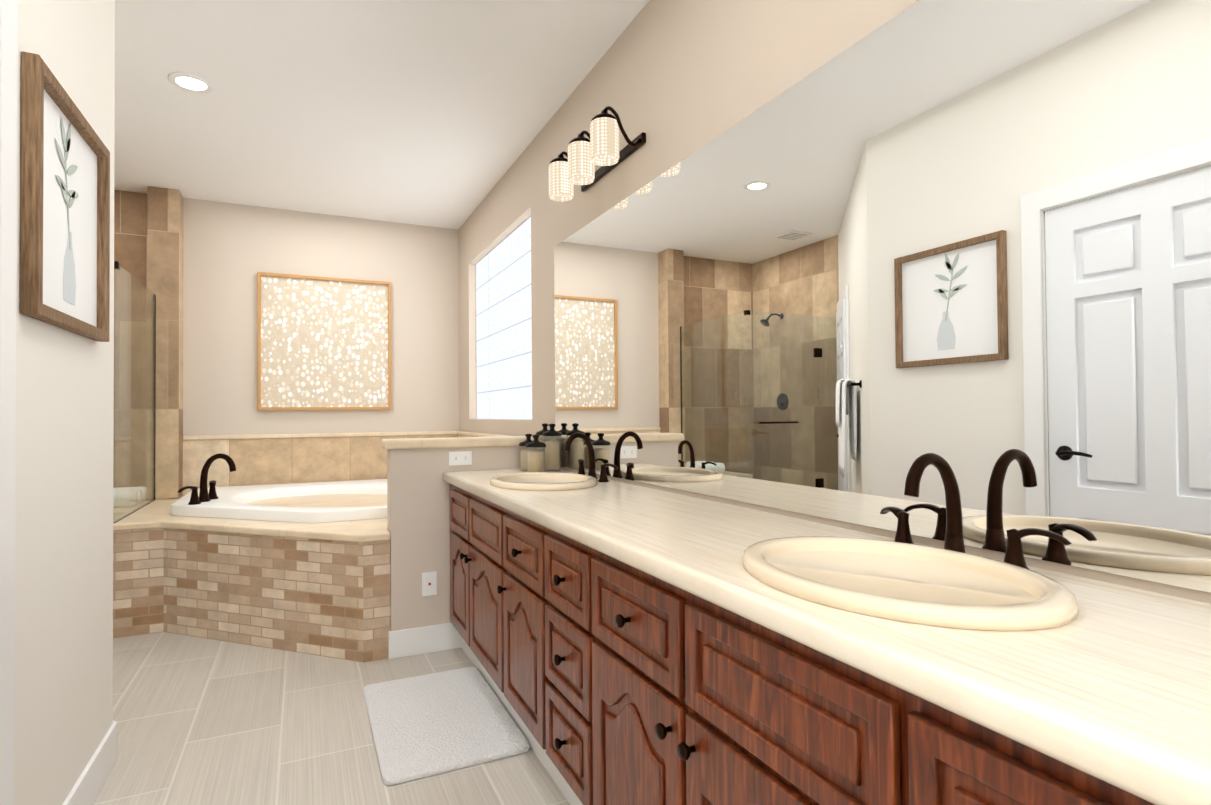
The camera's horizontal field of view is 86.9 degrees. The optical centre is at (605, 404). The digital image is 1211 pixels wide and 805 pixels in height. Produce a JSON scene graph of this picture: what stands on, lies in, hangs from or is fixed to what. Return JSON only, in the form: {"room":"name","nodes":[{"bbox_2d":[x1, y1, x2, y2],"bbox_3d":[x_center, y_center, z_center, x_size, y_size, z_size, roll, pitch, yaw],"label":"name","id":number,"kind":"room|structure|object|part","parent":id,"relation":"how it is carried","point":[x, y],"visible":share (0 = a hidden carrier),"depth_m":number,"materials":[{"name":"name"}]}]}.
{"room":"bathroom","nodes":[
{"label":"bathroom","id":0,"kind":"room"},
{"bbox_2d":[14,0,114,804],"bbox_3d":[-1.524,-0.172,1.718,0.120,2.740,0.970,0,-1,-25],"label":"wall","id":1,"kind":"structure","parent":0,"point":[63,688],"depth_m":1.73,"materials":[{"name":"white paint"}]},
{"bbox_2d":[20,51,109,341],"bbox_3d":[-1.446,-0.503,1.734,0.034,0.600,0.600,0,-1,-25],"label":"picture","id":2,"kind":"object","parent":1,"relation":"attached to","point":[64,218],"visible":1,"depth_m":1.67,"materials":[{"name":"white paper"}]},
{"bbox_3d":[-1.449,-0.548,1.723,0.001,0.250,0.050,0,-1,-25],"label":"stem","id":3,"kind":"part","parent":2,"relation":"part of","materials":[{"name":"paper"}]},
{"bbox_2d":[63,722,116,804],"bbox_3d":[-1.474,1.133,1.770,0.013,0.130,0.885,0,-1,-25],"label":"baseboard","id":4,"kind":"structure","parent":1,"relation":"attached to","point":[89,784],"depth_m":1.95,"materials":[{"name":"white wood"}]},
{"bbox_2d":[113,190,147,487],"bbox_3d":[-3.703,-0.117,4.320,1.090,2.740,0.120,0,-1,-25],"label":"tiled wall","id":5,"kind":"structure","parent":0,"point":[130,228],"depth_m":4.45,"materials":[{"name":"stone"}]},
{"bbox_2d":[183,198,458,435],"bbox_3d":[-2.240,-0.119,5.014,2.150,2.740,0.120,0,-1,-25],"label":"wall","id":6,"kind":"structure","parent":0,"point":[230,250],"depth_m":4.92,"materials":[{"name":"beige paint"}]},
{"bbox_2d":[183,434,457,495],"bbox_3d":[-2.132,0.450,4.979,1.954,0.400,0.014,0,-1,-25],"label":"tile backsplash","id":7,"kind":"structure","parent":6,"relation":"attached to","point":[263,461],"depth_m":4.84,"materials":[{"name":"tile"}]},
{"bbox_2d":[183,431,456,439],"bbox_3d":[-2.131,0.235,4.977,1.954,0.030,0.028,0,-1,-25],"label":"ledge","id":8,"kind":"object","parent":7,"relation":"on","point":[211,437],"depth_m":4.92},
{"bbox_2d":[257,272,391,409],"bbox_3d":[-2.163,-0.475,4.968,0.950,1.030,0.038,0,-1,-25],"label":"picture","id":9,"kind":"object","parent":6,"relation":"attached to","point":[323,343],"visible":1,"depth_m":4.96,"materials":[{"name":"brown wood"}]},
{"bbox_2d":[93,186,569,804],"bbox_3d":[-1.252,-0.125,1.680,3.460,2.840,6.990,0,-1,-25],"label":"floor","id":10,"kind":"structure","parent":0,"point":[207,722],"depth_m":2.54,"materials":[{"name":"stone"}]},
{"bbox_2d":[113,261,155,522],"bbox_3d":[-3.324,0.166,3.731,1.030,2.150,1.257,0,-1,-25],"label":"glass shower panel","id":11,"kind":"object","parent":10,"relation":"on","point":[127,498],"visible":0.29,"depth_m":3.87,"materials":[{"name":"glass"}]},
{"bbox_2d":[113,453,390,661],"bbox_3d":[-1.734,0.760,3.947,2.149,0.944,2.209,0,-1,-25],"label":"bathtub","id":12,"kind":"object","parent":10,"relation":"on","point":[300,567],"visible":0.77,"depth_m":3.33,"materials":[{"name":"beige tile"}]},
{"bbox_3d":[-2.384,0.479,3.648,0.088,0.031,0.110,0,-1,-25],"label":"filler handle lever","id":13,"kind":"part","parent":12,"relation":"part of","materials":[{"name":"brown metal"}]},
{"bbox_3d":[-2.376,0.521,3.698,0.062,0.104,0.062,0,-1,-25],"label":"filler handle","id":14,"kind":"part","parent":12,"relation":"part of","materials":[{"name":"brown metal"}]},
{"bbox_3d":[-2.412,0.525,3.925,0.062,0.104,0.062,0,-1,-25],"label":"filler handle","id":15,"kind":"part","parent":12,"relation":"part of","materials":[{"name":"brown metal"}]},
{"bbox_3d":[-2.317,0.413,3.826,0.194,0.245,0.084,0,-1,-25],"label":"filler spout","id":16,"kind":"part","parent":12,"relation":"part of","materials":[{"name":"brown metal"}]},
{"bbox_2d":[363,667,529,784],"bbox_3d":[-0.641,1.190,2.455,0.485,0.022,0.790,0,-1,-25],"label":"bath mat","id":17,"kind":"object","parent":10,"relation":"on","point":[426,725],"visible":0.98,"depth_m":2.35,"materials":[{"name":"white fabric"}]},
{"bbox_2d":[443,479,1181,804],"bbox_3d":[0.216,0.766,1.661,0.582,0.835,3.608,0,-1,-25],"label":"bathroom vanity","id":18,"kind":"object","parent":10,"relation":"on","point":[624,643],"depth_m":1.18,"materials":[{"name":"brown wood"}]},
{"bbox_3d":[-0.664,0.497,2.929,0.018,0.187,0.373,0,-1,-25],"label":"frame","id":19,"kind":"part","parent":18,"relation":"part of","materials":[{"name":"brown wood"}]},
{"bbox_3d":[-0.662,0.826,2.925,0.018,0.435,0.373,0,-1,-25],"label":"door frame","id":20,"kind":"part","parent":18,"relation":"part of","materials":[{"name":"brown wood"}]},
{"bbox_3d":[-0.618,0.656,2.776,0.030,0.031,0.030,0,-1,-25],"label":"door knob","id":21,"kind":"part","parent":18,"relation":"part of","materials":[{"name":"black metal"}]},
{"bbox_3d":[-0.583,0.655,2.701,0.030,0.031,0.030,0,-1,-25],"label":"door knob","id":22,"kind":"part","parent":18,"relation":"part of","materials":[{"name":"black metal"}]},
{"bbox_3d":[-0.471,0.490,2.522,0.018,0.187,0.486,0,-1,-25],"label":"frame","id":23,"kind":"part","parent":18,"relation":"part of","materials":[{"name":"brown wood"}]},
{"bbox_3d":[-0.469,0.819,2.517,0.018,0.435,0.486,0,-1,-25],"label":"door frame","id":24,"kind":"part","parent":18,"relation":"part of","materials":[{"name":"brown wood"}]},
{"bbox_3d":[-0.365,0.646,2.242,0.030,0.031,0.030,0,-1,-25],"label":"door knob","id":25,"kind":"part","parent":18,"relation":"part of","materials":[{"name":"black metal"}]},
{"bbox_3d":[-0.292,0.482,2.087,0.030,0.031,0.030,0,-1,-25],"label":"drawer knob","id":26,"kind":"part","parent":18,"relation":"part of","materials":[{"name":"black metal"}]},
{"bbox_3d":[-0.270,0.482,2.097,0.018,0.187,0.409,0,-1,-25],"label":"drawer frame","id":27,"kind":"part","parent":18,"relation":"part of","materials":[{"name":"brown wood"}]},
{"bbox_3d":[-0.268,0.811,2.093,0.018,0.435,0.409,0,-1,-25],"label":"door frame","id":28,"kind":"part","parent":18,"relation":"part of","materials":[{"name":"brown wood"}]},
{"bbox_3d":[-0.125,0.691,1.736,0.030,0.031,0.030,0,-1,-25],"label":"drawer knob","id":29,"kind":"part","parent":18,"relation":"part of","materials":[{"name":"black metal"}]},
{"bbox_3d":[-0.127,0.476,1.739,0.030,0.031,0.030,0,-1,-25],"label":"drawer knob","id":30,"kind":"part","parent":18,"relation":"part of","materials":[{"name":"black metal"}]},
{"bbox_3d":[-0.123,0.917,1.733,0.030,0.031,0.030,0,-1,-25],"label":"drawer knob","id":31,"kind":"part","parent":18,"relation":"part of","materials":[{"name":"black metal"}]},
{"bbox_3d":[-0.105,0.476,1.750,0.018,0.187,0.317,0,-1,-25],"label":"drawer frame","id":32,"kind":"part","parent":18,"relation":"part of","materials":[{"name":"brown wood"}]},
{"bbox_3d":[-0.102,0.917,1.743,0.018,0.210,0.317,0,-1,-25],"label":"drawer frame","id":33,"kind":"part","parent":18,"relation":"part of","materials":[{"name":"brown wood"}]},
{"bbox_3d":[-0.103,0.691,1.746,0.018,0.208,0.317,0,-1,-25],"label":"drawer frame","id":34,"kind":"part","parent":18,"relation":"part of","materials":[{"name":"brown wood"}]},
{"bbox_3d":[0.037,0.469,1.393,0.030,0.031,0.030,0,-1,-25],"label":"drawer knob","id":35,"kind":"part","parent":18,"relation":"part of","materials":[{"name":"black metal"}]},
{"bbox_3d":[0.059,0.469,1.403,0.018,0.187,0.406,0,-1,-25],"label":"drawer frame","id":36,"kind":"part","parent":18,"relation":"part of","materials":[{"name":"brown wood"}]},
{"bbox_3d":[0.062,0.798,1.398,0.018,0.435,0.406,0,-1,-25],"label":"door frame","id":37,"kind":"part","parent":18,"relation":"part of","materials":[{"name":"brown wood"}]},
{"bbox_3d":[0.113,0.628,1.234,0.030,0.031,0.030,0,-1,-25],"label":"door knob","id":38,"kind":"part","parent":18,"relation":"part of","materials":[{"name":"black metal"}]},
{"bbox_3d":[0.148,0.627,1.160,0.030,0.031,0.030,0,-1,-25],"label":"door knob","id":39,"kind":"part","parent":18,"relation":"part of","materials":[{"name":"black metal"}]},
{"bbox_3d":[0.258,0.791,0.984,0.018,0.435,0.466,0,-1,-25],"label":"door frame","id":40,"kind":"part","parent":18,"relation":"part of","materials":[{"name":"brown wood"}]},
{"bbox_3d":[0.255,0.462,0.989,0.018,0.187,0.466,0,-1,-25],"label":"frame","id":41,"kind":"part","parent":18,"relation":"part of","materials":[{"name":"brown wood"}]},
{"bbox_2d":[442,467,1210,804],"bbox_3d":[0.219,0.326,1.671,0.568,0.045,3.608,0,-1,-25],"label":"countertop","id":42,"kind":"structure","parent":18,"relation":"on","point":[1127,694],"depth_m":0.75,"materials":[{"name":"beige stone"}]},
{"bbox_2d":[519,434,537,470],"bbox_3d":[-0.387,0.237,3.218,0.100,0.186,0.100,0,-1,-25],"label":"canister","id":43,"kind":"object","parent":42,"relation":"on","point":[523,454],"depth_m":3.19,"materials":[{"name":"beige ceramic"}]},
{"bbox_2d":[526,434,545,471],"bbox_3d":[-0.336,0.235,3.087,0.100,0.186,0.100,0,-1,-25],"label":"canister","id":44,"kind":"object","parent":42,"relation":"on","point":[535,458],"depth_m":3.06,"materials":[{"name":"beige ceramic"}]},
{"bbox_2d":[536,423,553,450],"bbox_3d":[-0.313,0.213,3.320,0.100,0.236,0.100,0,-1,-25],"label":"canister","id":45,"kind":"object","parent":42,"relation":"on","point":[544,425],"depth_m":3.30,"materials":[{"name":"beige ceramic"}]},
{"bbox_2d":[474,467,621,494],"bbox_3d":[-0.255,0.384,2.614,0.420,0.175,0.550,0,-1,-25],"label":"sink","id":46,"kind":"object","parent":42,"relation":"in","point":[512,481],"depth_m":2.65,"materials":[{"name":"beige ceramic"}]},
{"bbox_2d":[542,424,561,470],"bbox_3d":[-0.266,0.211,3.198,0.100,0.236,0.100,0,-1,-25],"label":"canister","id":47,"kind":"object","parent":42,"relation":"on","point":[552,460],"depth_m":3.16,"materials":[{"name":"beige ceramic"}]},
{"bbox_2d":[562,432,617,474],"bbox_3d":[-0.102,0.220,2.745,0.161,0.203,0.388,0,-1,-25],"label":"faucet","id":48,"kind":"object","parent":42,"relation":"on","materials":[{"name":"brown metal"}]},
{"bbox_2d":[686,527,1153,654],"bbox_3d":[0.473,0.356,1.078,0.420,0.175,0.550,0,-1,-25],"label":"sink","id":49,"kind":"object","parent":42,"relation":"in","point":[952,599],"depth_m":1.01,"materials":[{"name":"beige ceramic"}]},
{"bbox_2d":[880,453,1071,558],"bbox_3d":[0.626,0.192,1.209,0.161,0.203,0.388,0,-1,-25],"label":"faucet","id":50,"kind":"object","parent":42,"relation":"on","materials":[{"name":"brown metal"}]},
{"bbox_3d":[0.478,0.454,0.520,0.018,0.187,0.529,0,-1,-25],"label":"frame","id":51,"kind":"part","parent":18,"relation":"part of","materials":[{"name":"brown wood"}]},
{"bbox_2d":[114,0,648,229],"bbox_3d":[-1.263,-1.595,1.701,3.460,0.100,6.990,0,-1,-25],"label":"ceiling","id":52,"kind":"structure","parent":0,"point":[436,113],"depth_m":3.15,"materials":[{"name":"white paint"}]},
{"bbox_2d":[168,72,213,92],"bbox_3d":[-1.953,-1.515,3.017,0.183,0.008,0.183,-1,-1,20],"label":"recessed light","id":53,"kind":"object","parent":52,"relation":"in","point":[193,83],"visible":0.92,"depth_m":2.98,"materials":[{"name":"white plastic"}]},
{"bbox_2d":[387,446,536,630],"bbox_3d":[-0.692,0.714,3.308,0.814,1.000,0.140,0,-1,-25],"label":"wall","id":54,"kind":"structure","parent":0,"point":[418,508],"depth_m":3.14,"materials":[{"name":"beige paint"}]},
{"bbox_2d":[422,571,436,595],"bbox_3d":[-0.864,0.878,3.140,0.070,0.115,0.010,0,-1,-25],"label":"outlet","id":55,"kind":"object","parent":54,"relation":"attached to","point":[429,583],"visible":1,"depth_m":3.14,"materials":[{"name":"white plastic"}]},
{"bbox_2d":[449,451,471,465],"bbox_3d":[-0.729,0.268,3.216,0.115,0.070,0.010,0,-1,-25],"label":"outlet","id":56,"kind":"object","parent":54,"relation":"attached to","point":[460,457],"visible":1,"depth_m":3.21,"materials":[{"name":"white plastic"}]},
{"bbox_2d":[458,0,1210,603],"bbox_3d":[0.257,-0.176,2.396,0.120,2.740,6.990,0,-1,-25],"label":"wall","id":57,"kind":"structure","parent":0,"point":[677,80],"depth_m":2.39,"materials":[{"name":"beige paint"}]},
{"bbox_2d":[476,217,531,419],"bbox_3d":[-0.696,-0.520,4.424,0.015,1.240,1.540,0,-1,-25],"label":"window","id":58,"kind":"structure","parent":57,"relation":"in","point":[504,328],"depth_m":4.38,"materials":[{"name":"white glass"}]},
{"bbox_2d":[549,106,645,201],"bbox_3d":[-0.059,-1.036,2.687,0.200,0.203,0.612,0,-1,-25],"label":"sconce","id":59,"kind":"object","parent":57,"relation":"attached to","point":[599,147],"visible":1,"depth_m":2.62,"materials":[{"name":"white glass"}]},
{"bbox_3d":[-0.200,-1.006,2.881,0.112,0.150,0.112,0,-1,-25],"label":"lamp shade","id":60,"kind":"part","parent":59,"relation":"part of","materials":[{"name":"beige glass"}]},
{"bbox_3d":[-0.129,-1.059,2.874,0.140,0.151,0.089,0,-1,-25],"label":"arm","id":61,"kind":"part","parent":59,"relation":"part of"},
{"bbox_3d":[-0.102,-1.010,2.673,0.112,0.150,0.112,0,-1,-25],"label":"lamp shade","id":62,"kind":"part","parent":59,"relation":"part of","materials":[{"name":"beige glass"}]},
{"bbox_3d":[-0.030,-1.063,2.666,0.140,0.151,0.089,0,-1,-25],"label":"arm","id":63,"kind":"part","parent":59,"relation":"part of"},
{"bbox_3d":[-0.003,-1.013,2.465,0.112,0.150,0.112,0,-1,-25],"label":"lamp shade","id":64,"kind":"part","parent":59,"relation":"part of","materials":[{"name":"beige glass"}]},
{"bbox_3d":[0.069,-1.067,2.458,0.140,0.151,0.089,0,-1,-25],"label":"arm","id":65,"kind":"part","parent":59,"relation":"part of"},
{"bbox_2d":[554,0,1210,592],"bbox_3d":[0.477,-0.284,1.783,0.006,1.145,3.450,0,-1,-25],"label":"vanity mirror","id":66,"kind":"object","parent":57,"relation":"attached to","point":[968,242],"visible":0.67,"depth_m":1.31,"materials":[{"name":"clear glass"}]},
{"bbox_3d":[-1.149,-1.212,0.924,0.120,0.690,0.820,0,-1,-25],"label":"wall","id":67,"kind":"structure","parent":0,"visible":0},
{"bbox_2d":[0,0,17,804],"bbox_3d":[-1.075,0.116,0.935,0.020,2.135,0.990,0,-1,-25],"label":"door frame","id":68,"kind":"structure","parent":67,"relation":"attached to","point":[8,123],"depth_m":1.35,"materials":[{"name":"white wood"}]},
{"bbox_3d":[-0.806,0.432,4.482,0.015,0.400,2.049,0,-1,-25],"label":"wainscot","id":69,"kind":"structure","parent":0,"visible":0},
{"bbox_2d":[457,431,508,436],"bbox_3d":[-0.814,0.217,4.484,0.028,0.030,1.992,0,-1,-25],"label":"ledge","id":70,"kind":"object","parent":69,"relation":"on","point":[475,434],"depth_m":4.76,"materials":[{"name":"beige stone"}]}
]}

